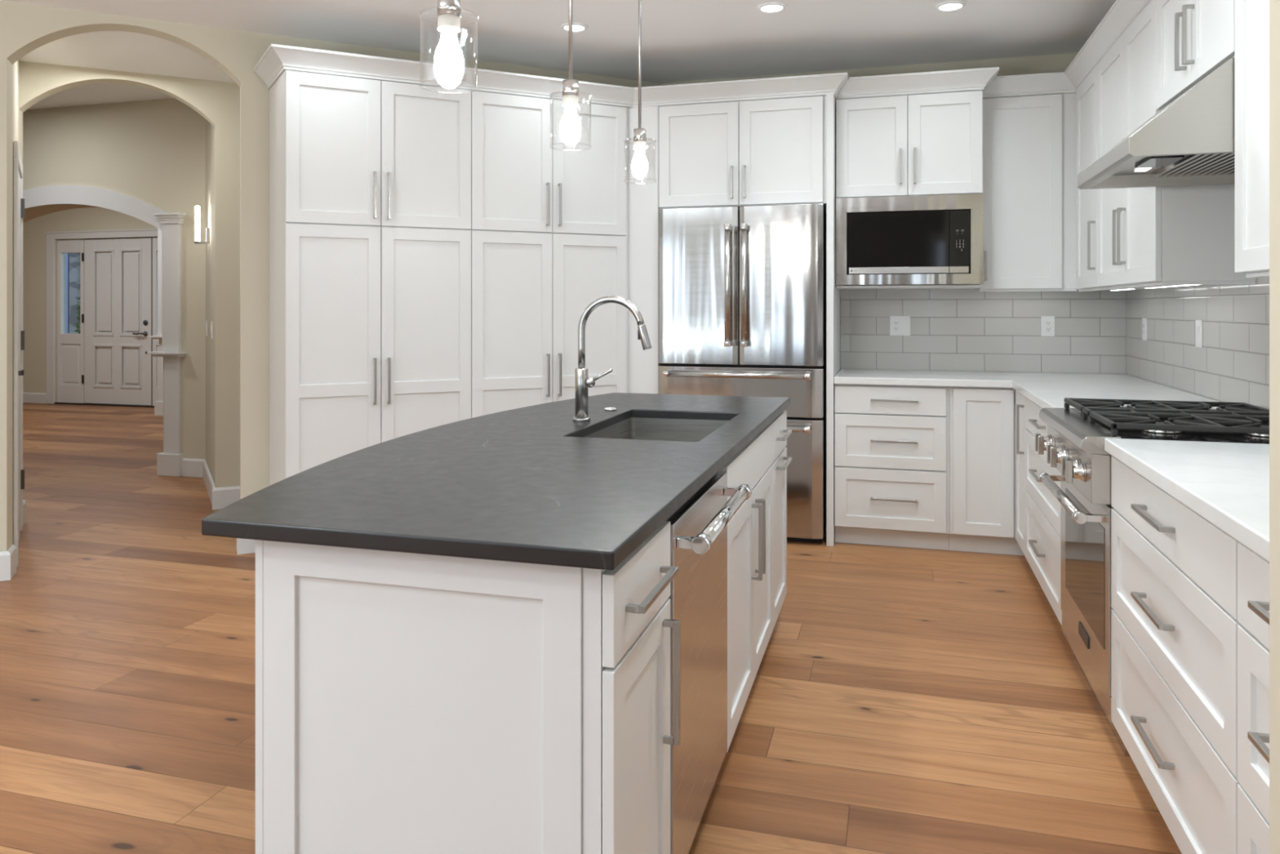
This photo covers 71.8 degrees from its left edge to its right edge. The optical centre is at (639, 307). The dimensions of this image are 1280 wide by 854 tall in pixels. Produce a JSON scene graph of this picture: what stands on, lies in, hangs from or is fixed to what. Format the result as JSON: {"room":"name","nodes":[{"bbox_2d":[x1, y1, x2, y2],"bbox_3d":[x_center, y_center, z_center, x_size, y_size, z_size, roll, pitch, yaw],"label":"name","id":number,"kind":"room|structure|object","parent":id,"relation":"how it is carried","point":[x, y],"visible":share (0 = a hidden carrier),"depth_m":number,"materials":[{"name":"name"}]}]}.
{"room":"kitchen","nodes":[
{"label":"kitchen","id":0,"kind":"room"},
{"bbox_2d":[12,60,18,544],"bbox_3d":[-3.408,-0.080,4.723,0.120,2.740,1.073,0,0,-34],"label":"wall","id":1,"kind":"structure","parent":0,"point":[15,66],"depth_m":4.45,"materials":[{"name":"beige paint"}]},
{"bbox_2d":[13,141,24,567],"bbox_3d":[-3.349,0.233,4.780,0.039,2.115,0.943,0,0,-34],"label":"door","id":2,"kind":"structure","parent":1,"relation":"in","point":[18,200],"depth_m":4.38,"materials":[{"name":"white paint"}]},
{"bbox_2d":[22,499,26,525],"bbox_3d":[-3.681,1.222,5.247,0.042,0.135,0.138,0,0,-26],"label":"baseboard","id":3,"kind":"structure","parent":1,"relation":"attached to","point":[24,500],"depth_m":5.28,"materials":[{"name":"white paint"}]},
{"bbox_2d":[22,222,23,392],"bbox_3d":[-9.036,-0.160,11.993,1.339,2.900,0.100,0,0,-5],"label":"wall","id":4,"kind":"structure","parent":0,"point":[23,223],"depth_m":12.00,"materials":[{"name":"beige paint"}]},
{"bbox_2d":[22,392,46,403],"bbox_3d":[-8.810,1.222,11.934,1.677,0.135,0.130,0,0,0],"label":"baseboard","id":5,"kind":"structure","parent":4,"relation":"attached to","point":[34,397],"depth_m":11.93,"materials":[{"name":"white paint"}]},
{"bbox_2d":[23,207,157,402],"bbox_3d":[-5.702,-0.160,11.311,8.400,2.900,0.140,0,0,16],"label":"wall","id":6,"kind":"structure","parent":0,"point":[89,219],"depth_m":11.91,"materials":[{"name":"beige paint"}]},
{"bbox_2d":[44,228,159,407],"bbox_3d":[-6.845,0.140,11.589,2.350,2.300,0.135,0,0,16],"label":"door","id":7,"kind":"structure","parent":6,"relation":"attached to","point":[109,362],"depth_m":11.64,"materials":[{"name":"white paint"}]},
{"bbox_2d":[26,83,173,110],"bbox_3d":[-5.665,-1.635,7.451,11.000,0.050,9.200,0,0,16],"label":"ceiling","id":8,"kind":"structure","parent":0,"point":[99,93],"depth_m":6.73,"materials":[{"name":"white paint"}]},
{"bbox_2d":[22,97,205,459],"bbox_3d":[-7.003,-0.160,7.918,7.770,2.900,0.260,0,0,16],"label":"wall","id":9,"kind":"structure","parent":0,"point":[153,152],"depth_m":6.86,"materials":[{"name":"beige paint"}]},
{"bbox_2d":[22,185,166,230],"bbox_3d":[-4.670,-0.787,7.104,2.145,0.385,0.018,0,0,16],"label":"trim","id":10,"kind":"structure","parent":9,"relation":"attached to","point":[131,206],"depth_m":7.00,"materials":[{"name":"white paint"}]},
{"bbox_2d":[148,212,186,476],"bbox_3d":[-3.614,0.285,6.766,0.280,2.009,0.085,0,0,16],"label":"column","id":11,"kind":"structure","parent":9,"relation":"attached to","point":[169,462],"depth_m":6.77,"materials":[{"name":"white paint"}]},
{"bbox_2d":[182,457,239,509],"bbox_3d":[-2.947,1.222,6.135,1.676,0.135,0.622,0,0,32],"label":"baseboard","id":12,"kind":"structure","parent":9,"relation":"attached to","point":[220,497],"depth_m":5.92,"materials":[{"name":"white paint"}]},
{"bbox_2d":[18,61,239,487],"bbox_3d":[-4.126,-0.160,5.040,7.000,2.900,0.120,0,0,-26],"label":"wall","id":13,"kind":"structure","parent":0,"point":[218,102],"depth_m":5.68,"materials":[{"name":"beige paint"}]},
{"bbox_2d":[205,119,215,488],"bbox_3d":[-2.994,-0.160,6.269,0.100,2.900,1.093,0,0,-29],"label":"wall","id":14,"kind":"structure","parent":0,"point":[210,129],"depth_m":6.13,"materials":[{"name":"beige paint"}]},
{"bbox_2d":[194,205,209,244],"bbox_3d":[-3.115,-0.587,6.285,0.094,0.267,0.080,0,0,-29],"label":"wall sconce","id":15,"kind":"object","parent":14,"relation":"attached to","point":[197,207],"visible":1,"depth_m":6.26,"materials":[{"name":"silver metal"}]},
{"bbox_2d":[205,320,207,336],"bbox_3d":[-3.196,0.155,6.515,0.010,0.117,0.073,0,0,-29],"label":"light switch","id":16,"kind":"object","parent":14,"relation":"attached to","point":[206,321],"visible":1,"depth_m":6.49,"materials":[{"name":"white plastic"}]},
{"bbox_2d":[210,321,212,338],"bbox_3d":[-2.913,0.155,6.009,0.010,0.117,0.073,0,0,-29],"label":"light switch","id":17,"kind":"object","parent":14,"relation":"attached to","point":[211,322],"visible":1,"depth_m":5.99,"materials":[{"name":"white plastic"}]},
{"bbox_2d":[0,0,659,551],"bbox_3d":[-2.877,-0.080,4.327,6.620,2.740,0.130,0,0,-26],"label":"wall","id":18,"kind":"structure","parent":0,"point":[24,28],"depth_m":4.64,"materials":[{"name":"beige paint"}]},
{"bbox_2d":[0,544,16,581],"bbox_3d":[-4.408,1.222,3.571,3.106,0.135,0.148,0,0,-26],"label":"baseboard","id":19,"kind":"structure","parent":18,"relation":"attached to","point":[7,558],"depth_m":4.18,"materials":[{"name":"white paint"}]},
{"bbox_2d":[236,537,255,554],"bbox_3d":[-2.077,1.222,4.707,0.128,0.135,0.148,0,0,-26],"label":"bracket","id":20,"kind":"structure","parent":18,"relation":"attached to","point":[243,545],"depth_m":4.63,"materials":[{"name":"white paint"}]},
{"bbox_2d":[0,0,1115,85],"bbox_3d":[-2.101,-1.475,1.510,11.272,0.050,10.345,0,0,16],"label":"ceiling","id":21,"kind":"structure","parent":0,"point":[682,40],"depth_m":4.67,"materials":[{"name":"white paint"}]},
{"bbox_2d":[420,0,478,93],"bbox_3d":[-0.375,-0.941,1.738,0.124,1.016,0.124,0,0,16],"label":"pendant lamp","id":22,"kind":"object","parent":21,"relation":"hanging from","point":[448,58],"visible":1,"depth_m":1.72,"materials":[{"name":"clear glass"}]},
{"bbox_2d":[437,14,460,33],"bbox_3d":[-0.375,-0.556,1.738,0.045,0.025,0.045,0,0,16],"label":"socket","id":23,"kind":"object","parent":22,"relation":"attached to","point":[446,24],"depth_m":1.72,"materials":[{"name":"ceramic"}]},
{"bbox_2d":[549,0,591,151],"bbox_3d":[-0.188,-0.941,2.392,0.124,1.016,0.124,0,0,16],"label":"pendant lamp","id":24,"kind":"object","parent":21,"relation":"hanging from","point":[570,126],"visible":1,"depth_m":2.38,"materials":[{"name":"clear glass"}]},
{"bbox_2d":[562,95,578,106],"bbox_3d":[-0.188,-0.556,2.392,0.045,0.025,0.045,0,0,16],"label":"socket","id":25,"kind":"object","parent":24,"relation":"attached to","point":[567,100],"depth_m":2.37,"materials":[{"name":"ceramic"}]},
{"bbox_2d":[560,22,587,32],"bbox_3d":[-0.339,-1.444,4.566,0.140,0.012,0.140,0,0,16],"label":"recessed light","id":26,"kind":"object","parent":21,"relation":"in","point":[576,27],"visible":0.85,"depth_m":4.55,"materials":[{"name":"white paint"}]},
{"bbox_2d":[564,25,584,31],"bbox_3d":[-0.339,-1.446,4.566,0.103,0.003,0.103,0,0,16],"label":"diffuser","id":27,"kind":"object","parent":26,"relation":"attached to","point":[575,28],"depth_m":4.57,"materials":[{"name":"white plastic"}]},
{"bbox_2d":[623,0,656,183],"bbox_3d":[-0.001,-0.941,3.043,0.124,1.016,0.124,0,0,16],"label":"pendant lamp","id":28,"kind":"object","parent":21,"relation":"hanging from","point":[639,164],"visible":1,"depth_m":3.03,"materials":[{"name":"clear glass"}]},
{"bbox_2d":[633,141,646,150],"bbox_3d":[-0.001,-0.556,3.043,0.045,0.025,0.045,0,0,16],"label":"socket","id":29,"kind":"object","parent":28,"relation":"attached to","point":[637,145],"depth_m":3.03,"materials":[{"name":"ceramic"}]},
{"bbox_2d":[757,1,786,13],"bbox_3d":[0.636,-1.444,4.265,0.140,0.012,0.140,0,0,16],"label":"recessed light","id":30,"kind":"object","parent":21,"relation":"in","point":[772,6],"visible":1,"depth_m":4.25,"materials":[{"name":"white paint"}]},
{"bbox_2d":[760,5,782,11],"bbox_3d":[0.636,-1.446,4.265,0.103,0.003,0.103,0,0,16],"label":"diffuser","id":31,"kind":"object","parent":30,"relation":"attached to","point":[763,8],"depth_m":4.27,"materials":[{"name":"white plastic"}]},
{"bbox_2d":[934,0,965,11],"bbox_3d":[1.490,-1.444,4.244,0.140,0.012,0.140,0,0,16],"label":"recessed light","id":32,"kind":"object","parent":21,"relation":"in","point":[948,6],"visible":1,"depth_m":4.23,"materials":[{"name":"white paint"}]},
{"bbox_2d":[938,4,961,9],"bbox_3d":[1.490,-1.446,4.244,0.103,0.003,0.103,0,0,16],"label":"diffuser","id":33,"kind":"object","parent":32,"relation":"attached to","point":[941,6],"depth_m":4.25,"materials":[{"name":"white plastic"}]},
{"bbox_2d":[0,402,1182,853],"bbox_3d":[-3.897,1.320,4.187,16.200,0.060,14.500,0,0,16],"label":"floor","id":34,"kind":"structure","parent":0,"point":[900,700],"depth_m":2.93,"materials":[{"name":"brown wood"}]},
{"bbox_2d":[149,228,163,415],"bbox_3d":[-5.627,0.086,10.613,0.360,2.409,0.300,0,0,16],"label":"trim","id":35,"kind":"structure","parent":34,"relation":"on","point":[158,405],"depth_m":10.54,"materials":[{"name":"white paint"}]},
{"bbox_2d":[269,70,471,485],"bbox_3d":[-1.422,0.068,4.671,0.962,2.445,0.511,0,0,-26],"label":"pantry cabinet","id":36,"kind":"object","parent":34,"relation":"on","point":[370,180],"visible":0.83,"depth_m":4.46,"materials":[{"name":"white paint"}]},
{"bbox_2d":[253,44,848,107],"bbox_3d":[-0.449,-1.204,4.738,3.148,0.096,0.602,0,0,-10],"label":"crown molding","id":37,"kind":"structure","parent":36,"relation":"attached to","point":[277,59],"depth_m":4.76,"materials":[{"name":"white paint"}]},
{"bbox_2d":[255,520,680,853],"bbox_3d":[-0.297,0.848,1.663,0.705,0.884,0.376,0,0,16],"label":"base cabinet","id":38,"kind":"object","parent":34,"relation":"on","point":[406,703],"visible":0.75,"depth_m":1.50,"materials":[{"name":"white paint"}]},
{"bbox_2d":[201,392,790,570],"bbox_3d":[-0.174,0.385,2.653,0.972,0.041,2.419,0,0,16],"label":"countertop","id":39,"kind":"structure","parent":38,"relation":"on","point":[526,484],"depth_m":1.85,"materials":[{"name":"grey stone"}]},
{"bbox_2d":[573,295,651,422],"bbox_3d":[-0.092,0.168,2.889,0.269,0.413,0.059,0,0,16],"label":"kitchen faucet","id":40,"kind":"object","parent":39,"relation":"on","point":[582,381],"visible":1,"depth_m":2.90,"materials":[{"name":"metal"}]},
{"bbox_2d":[583,417,728,441],"bbox_3d":[0.066,0.514,2.861,0.455,0.218,0.764,0,0,16],"label":"sink","id":41,"kind":"object","parent":39,"relation":"in","point":[632,428],"visible":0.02,"depth_m":3.21,"materials":[{"name":"metal"}]},
{"bbox_2d":[470,90,628,417],"bbox_3d":[-0.572,0.068,5.086,0.927,2.445,0.511,0,0,-26],"label":"pantry cabinet","id":42,"kind":"object","parent":34,"relation":"on","point":[549,229],"visible":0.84,"depth_m":4.86,"materials":[{"name":"white paint"}]},
{"bbox_2d":[666,471,751,853],"bbox_3d":[-0.107,0.854,2.126,0.672,0.872,0.604,0,0,16],"label":"dishwasher","id":43,"kind":"object","parent":34,"relation":"on","point":[698,597],"visible":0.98,"depth_m":1.99,"materials":[{"name":"silver metal"}]},
{"bbox_2d":[628,93,840,546],"bbox_3d":[0.571,0.068,5.237,1.166,2.445,0.668,0,0,16],"label":"tall cabinet","id":44,"kind":"object","parent":34,"relation":"on","point":[782,151],"visible":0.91,"depth_m":4.96,"materials":[{"name":"white paint"}]},
{"bbox_2d":[658,204,826,542],"bbox_3d":[0.625,0.365,5.167,0.918,1.849,0.743,0,0,16],"label":"refrigerator","id":45,"kind":"object","parent":34,"relation":"on","point":[742,290],"visible":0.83,"depth_m":4.85,"materials":[{"name":"silver metal"}]},
{"bbox_2d":[719,423,772,751],"bbox_3d":[0.052,0.848,2.880,0.705,0.884,0.919,0,0,16],"label":"base cabinet","id":46,"kind":"object","parent":34,"relation":"on","point":[749,531],"visible":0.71,"depth_m":2.73,"materials":[{"name":"white paint"}]},
{"bbox_2d":[769,409,791,630],"bbox_3d":[0.240,0.848,3.535,0.705,0.884,0.444,0,0,16],"label":"base cabinet","id":47,"kind":"object","parent":34,"relation":"on","point":[780,433],"visible":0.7,"depth_m":3.46,"materials":[{"name":"white paint"}]},
{"bbox_2d":[834,383,949,550],"bbox_3d":[1.418,0.852,4.991,0.592,0.876,0.653,0,0,16],"label":"base cabinet","id":48,"kind":"object","parent":34,"relation":"on","point":[891,442],"visible":0.99,"depth_m":4.72,"materials":[{"name":"white paint"}]},
{"bbox_2d":[949,386,1026,555],"bbox_3d":[2.126,0.852,4.620,0.970,0.876,0.976,0,0,16],"label":"base cabinet","id":49,"kind":"object","parent":34,"relation":"on","point":[987,425],"visible":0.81,"depth_m":4.59,"materials":[{"name":"white paint"}]},
{"bbox_2d":[834,368,1219,409],"bbox_3d":[1.711,0.394,4.250,1.564,0.038,1.929,0,0,16],"label":"countertop","id":50,"kind":"structure","parent":49,"relation":"on","point":[1044,389],"depth_m":4.53,"materials":[{"name":"white stone"}]},
{"bbox_2d":[1025,397,1062,625],"bbox_3d":[1.996,0.852,3.656,0.687,0.876,0.945,0,0,16],"label":"base cabinet","id":51,"kind":"object","parent":34,"relation":"on","point":[1042,508],"visible":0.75,"depth_m":3.76,"materials":[{"name":"white paint"}]},
{"bbox_2d":[1035,397,1269,756],"bbox_3d":[1.723,0.812,2.838,0.748,0.956,0.768,0,0,16],"label":"range","id":52,"kind":"object","parent":34,"relation":"on","point":[1073,443],"visible":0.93,"depth_m":2.75,"materials":[{"name":"metal"}]},
{"bbox_2d":[1071,408,1269,444],"bbox_3d":[1.785,0.379,2.820,0.620,0.012,0.768,0,0,16],"label":"cooktop","id":53,"kind":"object","parent":52,"relation":"in","point":[1121,433],"depth_m":2.57,"materials":[{"name":"black metal"}]},
{"bbox_2d":[1111,456,1241,853],"bbox_3d":[1.518,0.852,1.989,0.687,0.876,0.963,0,0,16],"label":"base cabinet","id":54,"kind":"object","parent":34,"relation":"on","point":[1174,572],"visible":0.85,"depth_m":1.96,"materials":[{"name":"white paint"}]},
{"bbox_2d":[1104,438,1269,562],"bbox_3d":[1.451,0.394,1.729,0.672,0.038,1.500,0,0,16],"label":"countertop","id":55,"kind":"structure","parent":54,"relation":"on","point":[1227,484],"depth_m":1.97,"materials":[{"name":"white stone"}]},
{"bbox_2d":[1237,542,1269,853],"bbox_3d":[1.311,0.852,1.268,0.687,0.876,0.531,0,0,16],"label":"base cabinet","id":56,"kind":"object","parent":34,"relation":"on","point":[1253,571],"visible":0.85,"depth_m":1.54,"materials":[{"name":"white paint"}]},
{"bbox_2d":[660,53,1127,374],"bbox_3d":[1.517,-0.080,5.380,2.850,2.740,0.120,0,0,16],"label":"wall","id":57,"kind":"structure","parent":0,"point":[1059,63],"depth_m":5.21,"materials":[{"name":"beige paint"}]},
{"bbox_2d":[889,315,910,335],"bbox_3d":[1.557,0.110,5.293,0.119,0.117,0.010,0,0,16],"label":"wall outlet","id":58,"kind":"object","parent":57,"relation":"attached to","point":[899,325],"visible":1,"depth_m":5.29,"materials":[{"name":"white plastic"}]},
{"bbox_2d":[893,320,898,331],"bbox_3d":[1.534,0.110,5.297,0.033,0.068,0.002,0,0,16],"label":"receptacle","id":59,"kind":"object","parent":58,"relation":"attached to","point":[895,322],"depth_m":5.30,"materials":[{"name":"white plastic"}]},
{"bbox_2d":[835,90,982,289],"bbox_3d":[1.517,-0.631,5.020,0.762,1.047,0.553,0,0,16],"label":"upper cabinet","id":60,"kind":"object","parent":57,"relation":"attached to","point":[931,144],"visible":0.94,"depth_m":4.78,"materials":[{"name":"white paint"}]},
{"bbox_2d":[835,193,983,284],"bbox_3d":[1.509,-0.362,4.992,0.762,0.478,0.470,0,0,16],"label":"microwave","id":61,"kind":"object","parent":60,"relation":"in","point":[928,246],"visible":1,"depth_m":4.77,"materials":[{"name":"metal"}]},
{"bbox_2d":[836,66,999,98],"bbox_3d":[1.506,-1.204,4.853,0.840,0.096,0.274,0,0,16],"label":"crown molding","id":62,"kind":"structure","parent":60,"relation":"on","point":[973,79],"depth_m":4.75,"materials":[{"name":"white paint"}]},
{"bbox_2d":[840,288,1125,373],"bbox_3d":[1.978,0.131,5.181,1.564,0.486,0.008,0,0,16],"label":"backsplash","id":63,"kind":"structure","parent":57,"relation":"attached to","point":[965,330],"depth_m":5.17,"materials":[{"name":"grey tile"}]},
{"bbox_2d":[974,93,1076,291],"bbox_3d":[2.151,-0.622,4.942,0.493,1.067,0.354,0,0,16],"label":"upper cabinet","id":64,"kind":"object","parent":57,"relation":"attached to","point":[1029,141],"visible":0.87,"depth_m":4.81,"materials":[{"name":"white paint"}]},
{"bbox_2d":[1040,315,1054,336],"bbox_3d":[2.339,0.108,5.069,0.073,0.117,0.009,0,0,16],"label":"wall outlet","id":65,"kind":"object","parent":57,"relation":"attached to","point":[1047,322],"visible":1,"depth_m":5.07,"materials":[{"name":"white plastic"}]},
{"bbox_2d":[1044,320,1051,332],"bbox_3d":[2.339,0.108,5.066,0.033,0.068,0.002,0,0,16],"label":"receptacle","id":66,"kind":"object","parent":65,"relation":"attached to","point":[1047,322],"depth_m":5.06,"materials":[{"name":"white plastic"}]},
{"bbox_2d":[1128,374,1221,401],"bbox_3d":[2.215,-0.080,2.924,0.120,2.740,4.218,0,0,16],"label":"wall","id":67,"kind":"structure","parent":0,"point":[1129,375],"depth_m":4.04,"materials":[{"name":"white tile"}]},
{"bbox_2d":[1075,66,1173,291],"bbox_3d":[2.393,-0.619,4.443,0.356,1.072,0.578,0,0,16],"label":"upper cabinet","id":68,"kind":"object","parent":67,"relation":"attached to","point":[1086,93],"visible":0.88,"depth_m":4.49,"materials":[{"name":"white paint"}]},
{"bbox_2d":[1109,287,1136,290],"bbox_3d":[2.414,-0.090,4.426,0.032,0.008,0.400,0,0,16],"label":"strip light","id":69,"kind":"object","parent":68,"relation":"attached to","point":[1131,288],"visible":0.82,"depth_m":4.34,"materials":[{"name":"white plastic"}]},
{"bbox_2d":[1142,317,1146,340],"bbox_3d":[2.616,0.113,4.586,0.009,0.117,0.073,0,0,16],"label":"wall outlet","id":70,"kind":"object","parent":67,"relation":"attached to","point":[1144,319],"visible":1,"depth_m":4.57,"materials":[{"name":"white plastic"}]},
{"bbox_2d":[1142,322,1144,335],"bbox_3d":[2.614,0.113,4.587,0.002,0.068,0.033,0,0,16],"label":"receptacle","id":71,"kind":"object","parent":70,"relation":"attached to","point":[1143,322],"depth_m":4.58,"materials":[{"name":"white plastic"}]},
{"bbox_2d":[1097,0,1256,289],"bbox_3d":[2.178,-0.619,3.694,0.356,1.072,0.978,0,0,16],"label":"upper cabinet","id":72,"kind":"object","parent":67,"relation":"attached to","point":[1173,235],"visible":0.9,"depth_m":3.41,"materials":[{"name":"white paint"}]},
{"bbox_2d":[982,0,1152,97],"bbox_3d":[1.666,-1.204,3.261,0.492,0.096,3.248,0,0,16],"label":"crown molding","id":73,"kind":"structure","parent":72,"relation":"attached to","point":[1122,14],"depth_m":4.42,"materials":[{"name":"white paint"}]},
{"bbox_2d":[1143,284,1193,288],"bbox_3d":[2.221,-0.090,3.680,0.032,0.008,0.800,0,0,16],"label":"strip light","id":74,"kind":"object","parent":72,"relation":"attached to","point":[1162,286],"visible":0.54,"depth_m":3.75,"materials":[{"name":"white plastic"}]},
{"bbox_2d":[1155,0,1235,109],"bbox_3d":[1.936,-0.940,2.849,0.356,0.430,0.776,0,0,16],"label":"upper cabinet","id":75,"kind":"object","parent":67,"relation":"attached to","point":[1194,38],"visible":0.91,"depth_m":2.86,"materials":[{"name":"white paint"}]},
{"bbox_2d":[1077,57,1235,189],"bbox_3d":[1.825,-0.576,2.873,0.598,0.268,0.762,0,0,16],"label":"range hood","id":76,"kind":"object","parent":75,"relation":"attached to","point":[1190,141],"visible":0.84,"depth_m":2.58,"materials":[{"name":"metal"}]},
{"bbox_2d":[1134,167,1151,172],"bbox_3d":[1.763,-0.483,3.099,0.038,0.006,0.070,0,0,16],"label":"hood light","id":77,"kind":"object","parent":76,"relation":"attached to","point":[1136,170],"depth_m":3.09,"materials":[{"name":"white"}]},
{"bbox_2d":[1125,276,1269,407],"bbox_3d":[2.153,-0.168,2.940,0.008,1.084,4.219,0,0,16],"label":"backsplash","id":78,"kind":"structure","parent":67,"relation":"attached to","point":[1232,364],"depth_m":3.68,"materials":[{"name":"grey tile"}]},
{"bbox_2d":[1195,320,1202,347],"bbox_3d":[2.381,0.113,3.769,0.010,0.117,0.073,0,0,16],"label":"light switch","id":79,"kind":"object","parent":67,"relation":"attached to","point":[1198,322],"visible":1,"depth_m":3.75,"materials":[{"name":"white plastic"}]},
{"bbox_2d":[1235,0,1269,277],"bbox_3d":[1.701,-0.619,2.032,0.356,1.072,0.915,0,0,16],"label":"upper cabinet","id":80,"kind":"object","parent":67,"relation":"attached to","point":[1251,16],"visible":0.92,"depth_m":2.41,"materials":[{"name":"white paint"}]},
{"bbox_2d":[1269,0,1279,853],"bbox_3d":[2.007,-0.080,0.719,2.538,2.740,0.130,0,0,16],"label":"wall","id":81,"kind":"structure","parent":0,"point":[1274,5],"depth_m":1.12,"materials":[{"name":"beige paint"}]},
{"label":"outside","id":82,"kind":"structure","parent":0,"visible":0},
{"bbox_3d":[9.693,1.341,33.787,80.000,0.099,49.700,0,0,16],"label":"ground","id":83,"kind":"structure","parent":82,"visible":0},
{"bbox_2d":[64,253,69,333],"bbox_3d":[-9.918,-0.160,14.601,1.880,2.900,0.600,0,0,16],"label":"porch post","id":84,"kind":"object","parent":83,"relation":"on","point":[66,255],"visible":0.02,"depth_m":14.06,"materials":[{"name":"blue paint"}]},
{"bbox_2d":[69,253,79,333],"bbox_3d":[-8.913,-0.160,14.261,0.200,2.900,0.500,0,0,16],"label":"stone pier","id":85,"kind":"structure","parent":83,"relation":"on","point":[74,258],"depth_m":14.02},
{"bbox_2d":[74,288,79,333],"bbox_3d":[-8.476,0.469,13.593,0.522,1.642,0.479,0,0,16],"label":"shrub","id":86,"kind":"object","parent":83,"relation":"on","point":[78,310],"visible":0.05,"depth_m":13.51,"materials":[{"name":"green plant"}]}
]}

